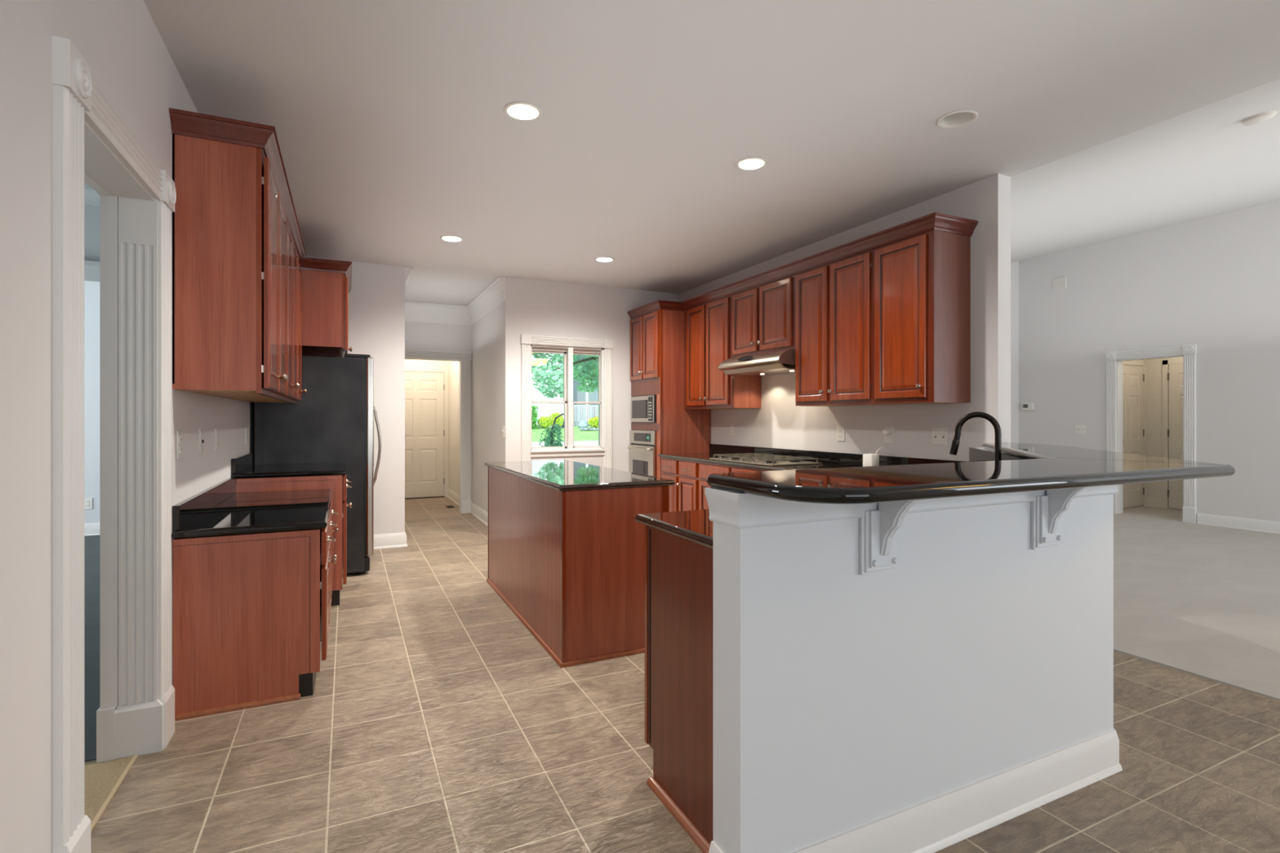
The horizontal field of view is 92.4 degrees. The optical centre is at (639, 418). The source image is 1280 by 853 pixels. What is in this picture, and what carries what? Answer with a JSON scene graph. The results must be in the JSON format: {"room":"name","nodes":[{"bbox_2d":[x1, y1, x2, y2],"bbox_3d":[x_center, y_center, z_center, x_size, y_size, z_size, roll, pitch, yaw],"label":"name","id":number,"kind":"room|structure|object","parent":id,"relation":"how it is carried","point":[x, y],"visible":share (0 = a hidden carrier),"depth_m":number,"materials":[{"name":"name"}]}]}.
{"room":"kitchen","nodes":[
{"label":"kitchen","id":0,"kind":"room"},
{"bbox_2d":[84,280,100,523],"bbox_3d":[-6.541,-0.150,6.297,4.815,2.800,0.120,0,0,-26],"label":"wall","id":1,"kind":"structure","parent":0,"point":[92,289],"depth_m":6.56,"materials":[{"name":"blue paint"}]},
{"bbox_2d":[84,497,92,509],"bbox_3d":[-5.884,0.905,6.539,0.080,0.120,0.009,0,0,-26],"label":"outlet","id":2,"kind":"object","parent":1,"relation":"attached to","point":[88,501],"visible":0.87,"depth_m":6.54,"materials":[{"name":"white plastic"}]},
{"bbox_2d":[84,260,100,281],"bbox_3d":[-6.477,-1.580,6.278,4.715,0.220,0.170,0,0,-26],"label":"ledge","id":3,"kind":"object","parent":1,"relation":"attached to","point":[92,268],"depth_m":6.53,"materials":[{"name":"grey paint"}]},
{"bbox_2d":[84,522,100,536],"bbox_3d":[-6.465,1.183,6.253,4.715,0.135,0.026,0,0,-26],"label":"baseboard","id":4,"kind":"structure","parent":1,"relation":"attached to","point":[91,529],"depth_m":6.55,"materials":[{"name":"white paint"}]},
{"bbox_2d":[84,204,100,262],"bbox_3d":[-6.567,-2.025,6.351,4.815,0.950,0.120,0,0,-26],"label":"wall","id":5,"kind":"structure","parent":0,"point":[92,213],"depth_m":6.61,"materials":[{"name":"grey paint"}]},
{"bbox_2d":[84,188,100,206],"bbox_3d":[-6.477,-2.368,6.278,4.715,0.145,0.090,0,0,-26],"label":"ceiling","id":6,"kind":"structure","parent":5,"relation":"attached to","point":[92,197],"depth_m":6.58,"materials":[{"name":"grey paint"}]},
{"bbox_2d":[0,0,253,852],"bbox_3d":[-1.278,-0.625,1.008,0.130,3.750,9.920,0,0,-26],"label":"wall","id":7,"kind":"structure","parent":0,"point":[128,58],"depth_m":1.44,"materials":[{"name":"white paint"}]},
{"bbox_2d":[52,35,176,852],"bbox_3d":[-1.647,0.154,1.984,0.045,2.192,1.030,0,0,-26],"label":"trim","id":8,"kind":"structure","parent":7,"relation":"attached to","point":[77,99],"depth_m":1.58,"materials":[{"name":"white paint"}]},
{"bbox_2d":[91,754,138,831],"bbox_3d":[-1.714,1.278,1.954,0.013,0.064,0.764,0,0,-26],"label":"floor transition strip","id":9,"kind":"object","parent":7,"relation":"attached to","point":[118,783],"depth_m":2.05,"materials":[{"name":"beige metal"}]},
{"bbox_2d":[84,120,153,200],"bbox_3d":[-1.738,-0.823,1.941,0.157,0.012,0.760,0,0,-26],"label":"trim","id":10,"kind":"structure","parent":7,"relation":"attached to","point":[102,165],"depth_m":2.03,"materials":[{"name":"white paint"}]},
{"bbox_2d":[84,173,163,763],"bbox_3d":[-1.741,0.158,1.967,0.192,2.185,0.810,0,0,-26],"label":"door frame","id":11,"kind":"structure","parent":7,"relation":"attached to","point":[130,714],"depth_m":2.27,"materials":[{"name":"white paint"}]},
{"bbox_2d":[176,430,182,459],"bbox_3d":[-1.984,0.113,2.649,0.009,0.125,0.080,0,0,-26],"label":"outlet","id":12,"kind":"object","parent":7,"relation":"attached to","point":[179,433],"visible":1,"depth_m":2.63,"materials":[{"name":"white plastic"}]},
{"bbox_2d":[199,428,204,454],"bbox_3d":[-2.172,0.113,3.046,0.012,0.125,0.080,0,0,-26],"label":"wall plate","id":13,"kind":"object","parent":7,"relation":"attached to","point":[201,430],"visible":1,"depth_m":3.03,"materials":[{"name":"white plastic"}]},
{"bbox_2d":[172,476,235,530],"bbox_3d":[-2.237,0.413,3.199,0.025,0.103,1.438,0,0,-26],"label":"backsplash","id":14,"kind":"structure","parent":7,"relation":"attached to","point":[185,512],"depth_m":2.93,"materials":[{"name":"black stone"}]},
{"bbox_2d":[214,428,218,451],"bbox_3d":[-2.347,0.117,3.409,0.009,0.123,0.085,0,0,-26],"label":"outlet","id":15,"kind":"object","parent":7,"relation":"attached to","point":[216,430],"visible":1,"depth_m":3.39,"materials":[{"name":"white plastic"}]},
{"bbox_2d":[172,133,287,399],"bbox_3d":[-1.965,-0.650,3.038,0.379,1.080,0.905,0,0,-26],"label":"upper cabinet","id":16,"kind":"object","parent":7,"relation":"attached to","point":[229,216],"visible":1,"depth_m":2.63,"materials":[{"name":"brown wood"}]},
{"bbox_2d":[168,107,306,261],"bbox_3d":[-2.237,-1.224,3.602,0.373,0.085,2.262,0,0,-26],"label":"crown molding","id":17,"kind":"structure","parent":16,"relation":"attached to","point":[183,122],"depth_m":2.64,"materials":[{"name":"brown wood"}]},
{"bbox_2d":[231,452,253,473],"bbox_3d":[-2.709,0.297,4.189,0.025,0.094,0.775,0,0,-26],"label":"backsplash","id":18,"kind":"structure","parent":7,"relation":"attached to","point":[238,464],"depth_m":4.07,"materials":[{"name":"black stone"}]},
{"bbox_2d":[219,218,299,403],"bbox_3d":[-2.345,-0.650,3.834,0.379,1.080,0.859,0,0,-26],"label":"upper cabinet","id":19,"kind":"object","parent":7,"relation":"attached to","point":[292,385],"visible":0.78,"depth_m":3.84,"materials":[{"name":"brown wood"}]},
{"bbox_2d":[243,256,306,404],"bbox_3d":[-2.626,-0.650,4.423,0.379,1.080,0.444,0,0,-26],"label":"upper cabinet","id":20,"kind":"object","parent":7,"relation":"attached to","point":[300,268],"visible":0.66,"depth_m":4.48,"materials":[{"name":"brown wood"}]},
{"bbox_2d":[300,256,352,356],"bbox_3d":[-2.798,-0.839,5.152,0.696,0.777,1.120,0,0,-26],"label":"upper cabinet","id":21,"kind":"object","parent":7,"relation":"attached to","point":[326,282],"visible":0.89,"depth_m":4.76,"materials":[{"name":"brown wood"}]},
{"bbox_2d":[304,256,404,534],"bbox_3d":[-3.735,-0.120,7.509,1.295,2.740,3.930,0,0,-26],"label":"wall","id":22,"kind":"structure","parent":0,"point":[376,295],"depth_m":5.94,"materials":[{"name":"white paint"}]},
{"bbox_2d":[373,532,408,549],"bbox_3d":[-2.842,1.183,6.812,0.336,0.135,1.956,0,0,-26],"label":"baseboard","id":23,"kind":"structure","parent":22,"relation":"attached to","point":[394,540],"depth_m":5.94,"materials":[{"name":"white paint"}]},
{"bbox_2d":[404,359,448,497],"bbox_3d":[-3.474,-0.120,9.732,1.090,2.740,0.120,0,0,-26],"label":"wall","id":24,"kind":"structure","parent":0,"point":[407,362],"depth_m":9.71,"materials":[{"name":"beige paint"}]},
{"bbox_2d":[404,364,448,497],"bbox_3d":[-3.519,0.205,9.628,0.998,2.090,0.030,0,0,-26],"label":"door frame","id":25,"kind":"structure","parent":24,"relation":"in","point":[407,367],"depth_m":9.81,"materials":[{"name":"beige paint"}]},
{"bbox_2d":[404,371,444,497],"bbox_3d":[-3.512,0.250,9.640,0.842,1.970,0.055,0,0,-26],"label":"door","id":26,"kind":"structure","parent":25,"relation":"attached to","point":[424,391],"depth_m":9.68,"materials":[{"name":"beige paint"}]},
{"bbox_2d":[404,320,471,502],"bbox_3d":[-2.714,-0.120,8.023,0.990,2.740,0.120,0,0,-26],"label":"wall","id":27,"kind":"structure","parent":0,"point":[418,335],"depth_m":8.01,"materials":[{"name":"white paint"}]},
{"bbox_2d":[404,349,471,513],"bbox_3d":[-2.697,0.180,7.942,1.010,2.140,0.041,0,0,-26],"label":"door frame","id":28,"kind":"structure","parent":27,"relation":"attached to","point":[465,357],"depth_m":8.12,"materials":[{"name":"white paint"}]},
{"bbox_2d":[448,302,502,513],"bbox_3d":[-2.218,-0.120,8.238,0.150,2.740,3.660,0,0,-26],"label":"wall","id":29,"kind":"structure","parent":0,"point":[487,331],"depth_m":7.52,"materials":[{"name":"white paint"}]},
{"bbox_2d":[447,488,458,505],"bbox_3d":[-2.709,1.183,9.062,0.026,0.135,1.750,0,0,-26],"label":"baseboard","id":30,"kind":"structure","parent":29,"relation":"attached to","point":[452,495],"depth_m":9.30,"materials":[{"name":"beige paint"}]},
{"bbox_2d":[404,266,505,325],"bbox_3d":[-2.273,-1.365,7.098,0.990,0.245,1.930,0,0,-26],"label":"crown molding","id":31,"kind":"structure","parent":29,"relation":"attached to","point":[494,294],"depth_m":7.85,"materials":[{"name":"white paint"}]},
{"bbox_2d":[470,502,488,526],"bbox_3d":[-1.751,1.183,7.333,0.206,0.135,1.956,0,0,-26],"label":"baseboard","id":32,"kind":"structure","parent":29,"relation":"attached to","point":[476,511],"depth_m":7.62,"materials":[{"name":"white paint"}]},
{"bbox_2d":[502,276,678,471],"bbox_3d":[-0.452,-0.120,6.975,2.190,2.740,0.140,0,0,-26],"label":"wall","id":33,"kind":"structure","parent":0,"point":[532,307],"depth_m":6.76,"materials":[{"name":"white paint"}]},
{"bbox_2d":[520,333,613,468],"bbox_3d":[-0.789,0.152,6.737,1.047,2.095,0.060,0,0,-26],"label":"window frame","id":34,"kind":"structure","parent":33,"relation":"in","point":[526,340],"depth_m":6.70,"materials":[{"name":"white paint"}]},
{"bbox_2d":[530,344,603,450],"bbox_3d":[-0.815,-0.223,6.791,0.847,1.145,0.120,0,0,-26],"label":"window","id":35,"kind":"structure","parent":33,"relation":"in","point":[567,352],"depth_m":6.77,"materials":[{"name":"white paint"}]},
{"bbox_2d":[84,497,1279,852],"bbox_3d":[1.087,1.276,4.341,16.900,0.068,13.900,0,0,-26],"label":"floor","id":36,"kind":"structure","parent":0,"point":[434,720],"depth_m":2.41,"materials":[{"name":"tile"}]},
{"bbox_2d":[172,497,338,720],"bbox_3d":[-1.972,0.876,3.318,0.603,0.748,1.453,0,0,-26],"label":"base cabinet","id":37,"kind":"object","parent":36,"relation":"on","point":[251,611],"visible":1,"depth_m":2.67,"materials":[{"name":"brown wood"}]},
{"bbox_2d":[171,476,333,538],"bbox_3d":[-1.987,0.430,3.310,0.572,0.136,1.452,0,0,-26],"label":"countertop","id":38,"kind":"structure","parent":37,"relation":"on","point":[217,509],"depth_m":2.97,"materials":[{"name":"black stone"}]},
{"bbox_2d":[235,473,351,605],"bbox_3d":[-2.411,0.814,4.332,0.684,0.872,0.764,0,0,-26],"label":"base cabinet","id":39,"kind":"object","parent":36,"relation":"on","point":[338,483],"visible":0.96,"depth_m":4.09,"materials":[{"name":"brown wood"}]},
{"bbox_2d":[231,452,346,478],"bbox_3d":[-2.425,0.313,4.322,0.652,0.126,0.780,0,0,-26],"label":"countertop","id":40,"kind":"structure","parent":39,"relation":"on","point":[242,466],"depth_m":4.08,"materials":[{"name":"black stone"}]},
{"bbox_2d":[253,353,381,574],"bbox_3d":[-2.666,0.367,5.170,0.890,1.765,0.911,0,0,-26],"label":"refrigerator","id":41,"kind":"object","parent":36,"relation":"on","point":[333,422],"visible":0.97,"depth_m":4.81,"materials":[{"name":"black metal"}]},
{"bbox_2d":[484,459,675,667],"bbox_3d":[-0.494,0.792,4.055,0.686,0.916,1.855,0,0,-26],"label":"kitchen island","id":42,"kind":"object","parent":36,"relation":"on","point":[566,542],"visible":1,"depth_m":3.26,"materials":[{"name":"brown wood"}]},
{"bbox_2d":[484,459,675,491],"bbox_3d":[-0.506,0.350,4.049,0.660,0.032,1.855,0,0,-26],"label":"island countertop","id":43,"kind":"structure","parent":42,"relation":"on","point":[561,475],"depth_m":3.61,"materials":[{"name":"black stone"}]},
{"bbox_2d":[626,299,711,477],"bbox_3d":[0.320,0.011,6.832,0.675,2.477,0.781,0,0,-26],"label":"tall cabinet","id":44,"kind":"object","parent":36,"relation":"on","point":[657,326],"visible":0.59,"depth_m":6.50,"materials":[{"name":"brown wood"}]},
{"bbox_2d":[627,430,656,476],"bbox_3d":[0.201,0.479,6.855,0.534,0.702,0.630,0,0,-26],"label":"wall oven","id":45,"kind":"object","parent":44,"relation":"in","point":[642,447],"visible":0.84,"depth_m":6.71,"materials":[{"name":"silver metal"}]},
{"bbox_2d":[631,394,656,422],"bbox_3d":[0.186,-0.105,6.836,0.376,0.300,0.600,0,0,-26],"label":"microwave","id":46,"kind":"object","parent":44,"relation":"in","point":[643,408],"visible":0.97,"depth_m":6.71,"materials":[{"name":"silver metal"}]},
{"bbox_2d":[644,525,712,852],"bbox_3d":[0.729,0.809,2.216,1.375,0.881,0.609,0,0,-26],"label":"base cabinet","id":47,"kind":"object","parent":36,"relation":"on","point":[678,571],"visible":0.12,"depth_m":1.93,"materials":[{"name":"brown wood"}]},
{"bbox_2d":[635,509,712,549],"bbox_3d":[0.767,0.352,2.221,1.462,0.032,0.581,0,0,-26],"label":"countertop","id":48,"kind":"structure","parent":47,"relation":"on","point":[693,526],"depth_m":1.99,"materials":[{"name":"black stone"}]},
{"bbox_2d":[660,457,771,511],"bbox_3d":[1.129,0.825,5.139,0.670,0.850,3.065,0,0,-26],"label":"base cabinet","id":49,"kind":"object","parent":36,"relation":"on","point":[687,493],"visible":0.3,"depth_m":5.83,"materials":[{"name":"brown wood"}]},
{"bbox_2d":[658,444,1026,471],"bbox_3d":[1.165,0.289,4.471,1.185,0.217,4.301,0,0,-26],"label":"countertop","id":50,"kind":"structure","parent":49,"relation":"on","point":[829,460],"depth_m":4.92,"materials":[{"name":"black stone"}]},
{"bbox_2d":[709,453,822,466],"bbox_3d":[1.050,0.344,5.248,0.505,0.045,0.910,0,0,-26],"label":"gas cooktop","id":51,"kind":"object","parent":50,"relation":"in","point":[768,460],"visible":1,"depth_m":5.07,"materials":[{"name":"silver metal"}]},
{"bbox_2d":[862,453,879,466],"bbox_3d":[1.661,0.309,4.415,0.080,0.114,0.090,0,0,-26],"label":"speaker","id":52,"kind":"object","parent":50,"relation":"on","point":[868,460],"visible":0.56,"depth_m":4.38},
{"bbox_2d":[949,411,1001,460],"bbox_3d":[1.593,0.166,2.876,0.236,0.399,0.129,0,0,-4],"label":"faucet","id":53,"kind":"object","parent":50,"relation":"on","point":[955,442],"visible":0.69,"depth_m":2.86,"materials":[{"name":"black metal"}]},
{"bbox_2d":[143,0,1279,305],"bbox_3d":[-0.181,-1.490,3.736,4.490,0.001,13.900,0,0,-26],"label":"ceiling","id":54,"kind":"structure","parent":0,"point":[396,136],"depth_m":2.93,"materials":[{"name":"white paint"}]},
{"bbox_2d":[440,235,462,242],"bbox_3d":[-1.556,-1.547,5.074,0.184,0.128,0.184,0,0,-26],"label":"recessed light","id":55,"kind":"object","parent":54,"relation":"in","point":[451,238],"visible":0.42,"depth_m":5.13,"materials":[{"name":"white"}]},
{"bbox_2d":[503,102,542,121],"bbox_3d":[-0.567,-1.547,2.976,0.184,0.128,0.184,0,0,-26],"label":"recessed light","id":56,"kind":"object","parent":54,"relation":"in","point":[520,111],"visible":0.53,"depth_m":3.03,"materials":[{"name":"white"}]},
{"bbox_2d":[594,257,613,262],"bbox_3d":[-0.332,-1.547,5.736,0.184,0.128,0.184,0,0,-26],"label":"recessed light","id":57,"kind":"object","parent":54,"relation":"in","point":[597,259],"visible":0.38,"depth_m":5.79,"materials":[{"name":"white"}]},
{"bbox_2d":[735,156,767,170],"bbox_3d":[0.650,-1.547,3.584,0.184,0.128,0.184,0,0,-26],"label":"recessed light","id":58,"kind":"object","parent":54,"relation":"in","point":[752,163],"visible":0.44,"depth_m":3.64,"materials":[{"name":"white"}]},
{"bbox_2d":[936,109,977,128],"bbox_3d":[1.575,-1.547,3.050,0.184,0.128,0.184,0,0,-26],"label":"recessed light","id":59,"kind":"object","parent":54,"relation":"in","point":[958,118],"visible":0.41,"depth_m":3.10,"materials":[{"name":"white"}]},
{"bbox_2d":[678,173,1010,461],"bbox_3d":[1.371,-0.120,5.557,0.120,2.740,3.990,0,0,-26],"label":"wall","id":60,"kind":"structure","parent":0,"point":[780,423],"depth_m":4.21,"materials":[{"name":"white paint"}]},
{"bbox_2d":[684,294,761,409],"bbox_3d":[0.790,-0.630,6.182,0.387,1.060,0.897,0,0,-26],"label":"upper cabinet","id":61,"kind":"object","parent":60,"relation":"attached to","point":[708,326],"visible":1,"depth_m":5.99,"materials":[{"name":"brown wood"}]},
{"bbox_2d":[680,212,977,310],"bbox_3d":[1.272,-1.198,5.177,0.385,0.085,3.130,0,0,-26],"label":"crown molding","id":62,"kind":"structure","parent":61,"relation":"attached to","point":[935,220],"depth_m":4.33,"materials":[{"name":"brown wood"}]},
{"bbox_2d":[732,274,795,358],"bbox_3d":[1.176,-0.859,5.373,0.387,0.602,0.894,0,0,-26],"label":"upper cabinet","id":63,"kind":"object","parent":60,"relation":"attached to","point":[763,316],"visible":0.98,"depth_m":5.23,"materials":[{"name":"brown wood"}]},
{"bbox_2d":[718,349,795,375],"bbox_3d":[1.129,-0.477,5.353,0.489,0.158,0.880,0,0,-26],"label":"range hood","id":64,"kind":"object","parent":63,"relation":"attached to","point":[782,361],"visible":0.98,"depth_m":5.18,"materials":[{"name":"silver metal"}]},
{"bbox_2d":[709,444,968,466],"bbox_3d":[1.422,0.319,5.279,0.025,0.094,3.064,0,0,-26],"label":"backsplash","id":65,"kind":"structure","parent":60,"relation":"attached to","point":[836,458],"depth_m":5.02,"materials":[{"name":"black stone"}]},
{"bbox_2d":[836,426,844,441],"bbox_3d":[1.606,0.120,4.915,0.009,0.120,0.090,0,0,-26],"label":"outlet","id":66,"kind":"object","parent":60,"relation":"attached to","point":[840,429],"visible":1,"depth_m":4.91,"materials":[{"name":"white plastic"}]},
{"bbox_2d":[795,248,906,406],"bbox_3d":[1.543,-0.630,4.603,0.387,1.060,0.809,0,0,-26],"label":"upper cabinet","id":67,"kind":"object","parent":60,"relation":"attached to","point":[834,301],"visible":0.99,"depth_m":4.47,"materials":[{"name":"brown wood"}]},
{"bbox_2d":[884,426,893,443],"bbox_3d":[1.815,0.120,4.475,0.009,0.120,0.085,0,0,-26],"label":"outlet","id":68,"kind":"object","parent":60,"relation":"attached to","point":[886,437],"visible":0.93,"depth_m":4.47,"materials":[{"name":"white plastic"}]},
{"bbox_2d":[874,229,970,404],"bbox_3d":[1.819,-0.630,4.024,0.387,1.060,0.473,0,0,-26],"label":"upper cabinet","id":69,"kind":"object","parent":60,"relation":"attached to","point":[922,281],"visible":1,"depth_m":3.86,"materials":[{"name":"red wood"}]},
{"bbox_2d":[931,426,947,444],"bbox_3d":[1.993,0.115,4.092,0.018,0.120,0.120,0,0,-26],"label":"light switch","id":70,"kind":"object","parent":60,"relation":"attached to","point":[939,434],"visible":1,"depth_m":4.09,"materials":[{"name":"white plastic"}]},
{"bbox_2d":[712,447,1113,852],"bbox_3d":[1.427,0.715,2.483,0.776,1.070,3.012,0,0,40],"label":"wall","id":71,"kind":"structure","parent":0,"point":[844,700],"depth_m":1.74,"materials":[{"name":"white paint"}]},
{"bbox_2d":[859,499,919,575],"bbox_3d":[0.692,0.303,1.615,0.120,0.244,0.190,0,0,-26],"label":"corbel","id":72,"kind":"object","parent":71,"relation":"attached to","point":[878,528],"visible":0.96,"depth_m":1.67,"materials":[{"name":"white paint"}]},
{"bbox_2d":[705,484,1118,528],"bbox_3d":[1.429,0.225,2.406,0.726,0.088,2.995,0,0,44],"label":"crown molding","id":73,"kind":"structure","parent":71,"relation":"attached to","point":[740,510],"depth_m":1.59,"materials":[{"name":"white paint"}]},
{"bbox_2d":[708,728,1122,852],"bbox_3d":[1.429,1.182,2.406,0.724,0.136,2.993,0,0,44],"label":"baseboard","id":74,"kind":"structure","parent":71,"relation":"attached to","point":[933,825],"depth_m":1.87,"materials":[{"name":"white paint"}]},
{"bbox_2d":[706,442,1235,504],"bbox_3d":[1.531,0.162,2.334,1.046,0.035,3.123,0,0,43],"label":"countertop","id":75,"kind":"structure","parent":71,"relation":"on","point":[1046,467],"depth_m":1.59,"materials":[{"name":"black stone"}]},
{"bbox_2d":[1031,487,1085,550],"bbox_3d":[1.364,0.303,1.936,0.120,0.244,0.190,0,0,-26],"label":"corbel","id":76,"kind":"object","parent":71,"relation":"attached to","point":[1046,510],"visible":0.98,"depth_m":1.99,"materials":[{"name":"white paint"}]},
{"bbox_2d":[1010,261,1018,443],"bbox_3d":[3.219,-0.555,8.106,5.410,3.610,0.120,0,0,-26],"label":"wall","id":77,"kind":"structure","parent":0,"point":[1014,265],"depth_m":9.18,"materials":[{"name":"white paint"}]},
{"bbox_2d":[1010,79,1279,262],"bbox_3d":[5.279,-1.975,3.903,5.510,0.970,9.500,0,0,-26],"label":"ceiling","id":78,"kind":"structure","parent":0,"point":[1202,162],"depth_m":4.50,"materials":[{"name":"white paint"}]},
{"bbox_2d":[1241,111,1276,125],"bbox_3d":[3.261,-1.584,3.235,0.132,0.050,0.130,0,0,-26],"label":"recessed light","id":79,"kind":"object","parent":78,"relation":"attached to","point":[1263,117],"visible":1,"depth_m":3.21,"materials":[{"name":"white"}]},
{"bbox_2d":[1018,200,1279,522],"bbox_3d":[7.729,-0.585,5.072,0.120,3.670,9.500,0,0,-26],"label":"wall","id":80,"kind":"structure","parent":0,"point":[1212,283],"depth_m":7.41,"materials":[{"name":"white paint"}]},
{"bbox_2d":[1022,402,1034,410],"bbox_3d":[5.736,-0.180,9.074,0.032,0.110,0.160,0,0,-26],"label":"thermostat","id":81,"kind":"object","parent":80,"relation":"attached to","point":[1028,406],"visible":1,"depth_m":9.06,"materials":[{"name":"white plastic"}]},
{"bbox_2d":[1053,276,1066,290],"bbox_3d":[5.933,-1.910,8.680,0.016,0.160,0.180,0,0,-26],"label":"air vent","id":82,"kind":"object","parent":80,"relation":"in","point":[1061,282],"visible":1,"depth_m":8.67,"materials":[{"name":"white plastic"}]},
{"bbox_2d":[1075,424,1085,433],"bbox_3d":[6.050,0.145,8.432,0.018,0.120,0.130,0,0,-26],"label":"light switch","id":83,"kind":"object","parent":80,"relation":"attached to","point":[1079,428],"visible":1,"depth_m":8.44,"materials":[{"name":"white plastic"}]},
{"bbox_2d":[1116,355,1183,513],"bbox_3d":[6.455,0.239,7.744,0.124,2.022,0.724,0,0,-26],"label":"door frame","id":84,"kind":"structure","parent":80,"relation":"attached to","point":[1119,362],"depth_m":8.04,"materials":[{"name":"white paint"}]},
{"bbox_2d":[1105,343,1196,523],"bbox_3d":[6.382,0.180,7.709,0.041,2.140,0.960,0,0,-26],"label":"trim great opening","id":85,"kind":"structure","parent":80,"relation":"attached to","point":[1188,351],"depth_m":7.38,"materials":[{"name":"white paint"}]},
{"bbox_2d":[1196,512,1279,533],"bbox_3d":[8.154,1.183,4.012,0.026,0.135,7.220,0,0,-26],"label":"baseboard","id":86,"kind":"structure","parent":80,"relation":"attached to","point":[1264,526],"depth_m":6.92,"materials":[{"name":"white paint"}]},
{"bbox_2d":[1146,356,1182,510],"bbox_3d":[7.608,0.030,7.951,0.100,2.440,1.800,0,0,-26],"label":"wall","id":87,"kind":"structure","parent":0,"point":[1153,366],"depth_m":8.63,"materials":[{"name":"beige paint"}]},
{"bbox_2d":[1123,358,1182,508],"bbox_3d":[7.054,0.030,7.963,0.890,2.440,1.300,0,0,-26],"label":"door frame","id":88,"kind":"structure","parent":87,"relation":"in","point":[1176,361],"depth_m":8.51,"materials":[{"name":"beige paint"}]},
{"bbox_2d":[1123,364,1144,507],"bbox_3d":[6.808,0.240,8.512,0.780,1.980,0.108,0,0,-26],"label":"door","id":89,"kind":"structure","parent":88,"relation":"attached to","point":[1133,375],"depth_m":8.60,"materials":[{"name":"beige paint"}]},
{"bbox_2d":[1167,363,1182,509],"bbox_3d":[7.481,0.240,8.073,0.035,1.980,0.890,0,0,-26],"label":"door","id":90,"kind":"structure","parent":88,"relation":"attached to","point":[1175,376],"depth_m":8.39,"materials":[{"name":"beige paint"}]},
{"bbox_2d":[1145,497,1163,508],"bbox_3d":[7.215,1.183,8.627,0.026,0.135,0.240,0,0,-26],"label":"baseboard","id":91,"kind":"structure","parent":87,"relation":"attached to","point":[1150,502],"depth_m":8.62,"materials":[{"name":"beige paint"}]},
{"label":"outside","id":92,"kind":"structure","parent":0,"visible":0},
{"bbox_2d":[532,353,598,426],"bbox_3d":[-7.306,-4.400,55.957,26.000,10.700,10.100,0,0,-26],"label":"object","id":93,"kind":"structure","parent":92,"point":[585,412],"depth_m":53.62,"materials":[{"name":"grey"}]},
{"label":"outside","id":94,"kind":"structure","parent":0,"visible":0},
{"bbox_2d":[532,440,598,447],"bbox_3d":[-2.866,1.760,40.846,90.000,0.180,10.200,0,0,-26],"label":"driveway","id":95,"kind":"structure","parent":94,"point":[535,444],"depth_m":41.08,"materials":[{"name":"concrete"}]},
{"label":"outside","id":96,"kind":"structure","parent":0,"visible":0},
{"bbox_3d":[5.013,1.785,24.329,90.000,0.170,26.400,0,0,-26],"label":"grass verge","id":97,"kind":"object","parent":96,"visible":0},
{"bbox_2d":[538,413,574,446],"bbox_3d":[-1.716,0.798,12.013,0.839,1.807,0.897,0,0,16],"label":"conifer","id":98,"kind":"object","parent":97,"relation":"on","point":[549,439],"visible":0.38,"depth_m":11.99,"materials":[{"name":"green plant"}]},
{"bbox_2d":[532,352,598,398],"bbox_3d":[-1.685,-2.000,18.559,10.547,7.424,7.062,0,0,-26],"label":"maple tree","id":99,"kind":"object","parent":97,"relation":"on","point":[557,375],"visible":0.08,"depth_m":17.62,"materials":[{"name":"green plant"}]},
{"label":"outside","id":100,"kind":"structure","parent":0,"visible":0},
{"bbox_2d":[532,426,598,441],"bbox_3d":[-6.591,1.300,48.653,90.000,1.300,7.100,0,0,-26],"label":"lawn","id":101,"kind":"structure","parent":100,"point":[579,435],"depth_m":47.40,"materials":[{"name":"green plant"}]},
{"bbox_2d":[532,405,538,428],"bbox_3d":[-8.986,-0.120,48.457,1.736,1.940,1.738,0,0,-26],"label":"hedge","id":102,"kind":"object","parent":101,"relation":"on","point":[535,419],"visible":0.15,"depth_m":48.15,"materials":[{"name":"green plant"}]},
{"bbox_2d":[537,416,551,428],"bbox_3d":[-7.578,0.310,48.904,1.176,1.080,1.146,0,0,-26],"label":"shrub","id":103,"kind":"object","parent":101,"relation":"on","point":[546,423],"visible":1,"depth_m":48.68,"materials":[{"name":"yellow plant"}]},
{"bbox_2d":[547,412,564,428],"bbox_3d":[-6.738,0.157,49.305,1.281,1.385,1.333,0,0,7],"label":"shrub","id":104,"kind":"object","parent":101,"relation":"on","point":[559,420],"visible":0.73,"depth_m":49.05,"materials":[{"name":"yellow plant"}]},
{"bbox_2d":[577,420,587,428],"bbox_3d":[-4.664,0.475,50.071,0.840,0.750,0.840,0,0,-26],"label":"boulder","id":105,"kind":"object","parent":101,"relation":"on","point":[582,424],"visible":0.89,"depth_m":49.78,"materials":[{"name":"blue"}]},
{"bbox_2d":[587,417,598,428],"bbox_3d":[-3.461,0.357,50.664,1.733,1.086,1.790,0,0,-26],"label":"shrub","id":106,"kind":"object","parent":101,"relation":"on","point":[593,422],"visible":0.48,"depth_m":50.25,"materials":[{"name":"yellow plant"}]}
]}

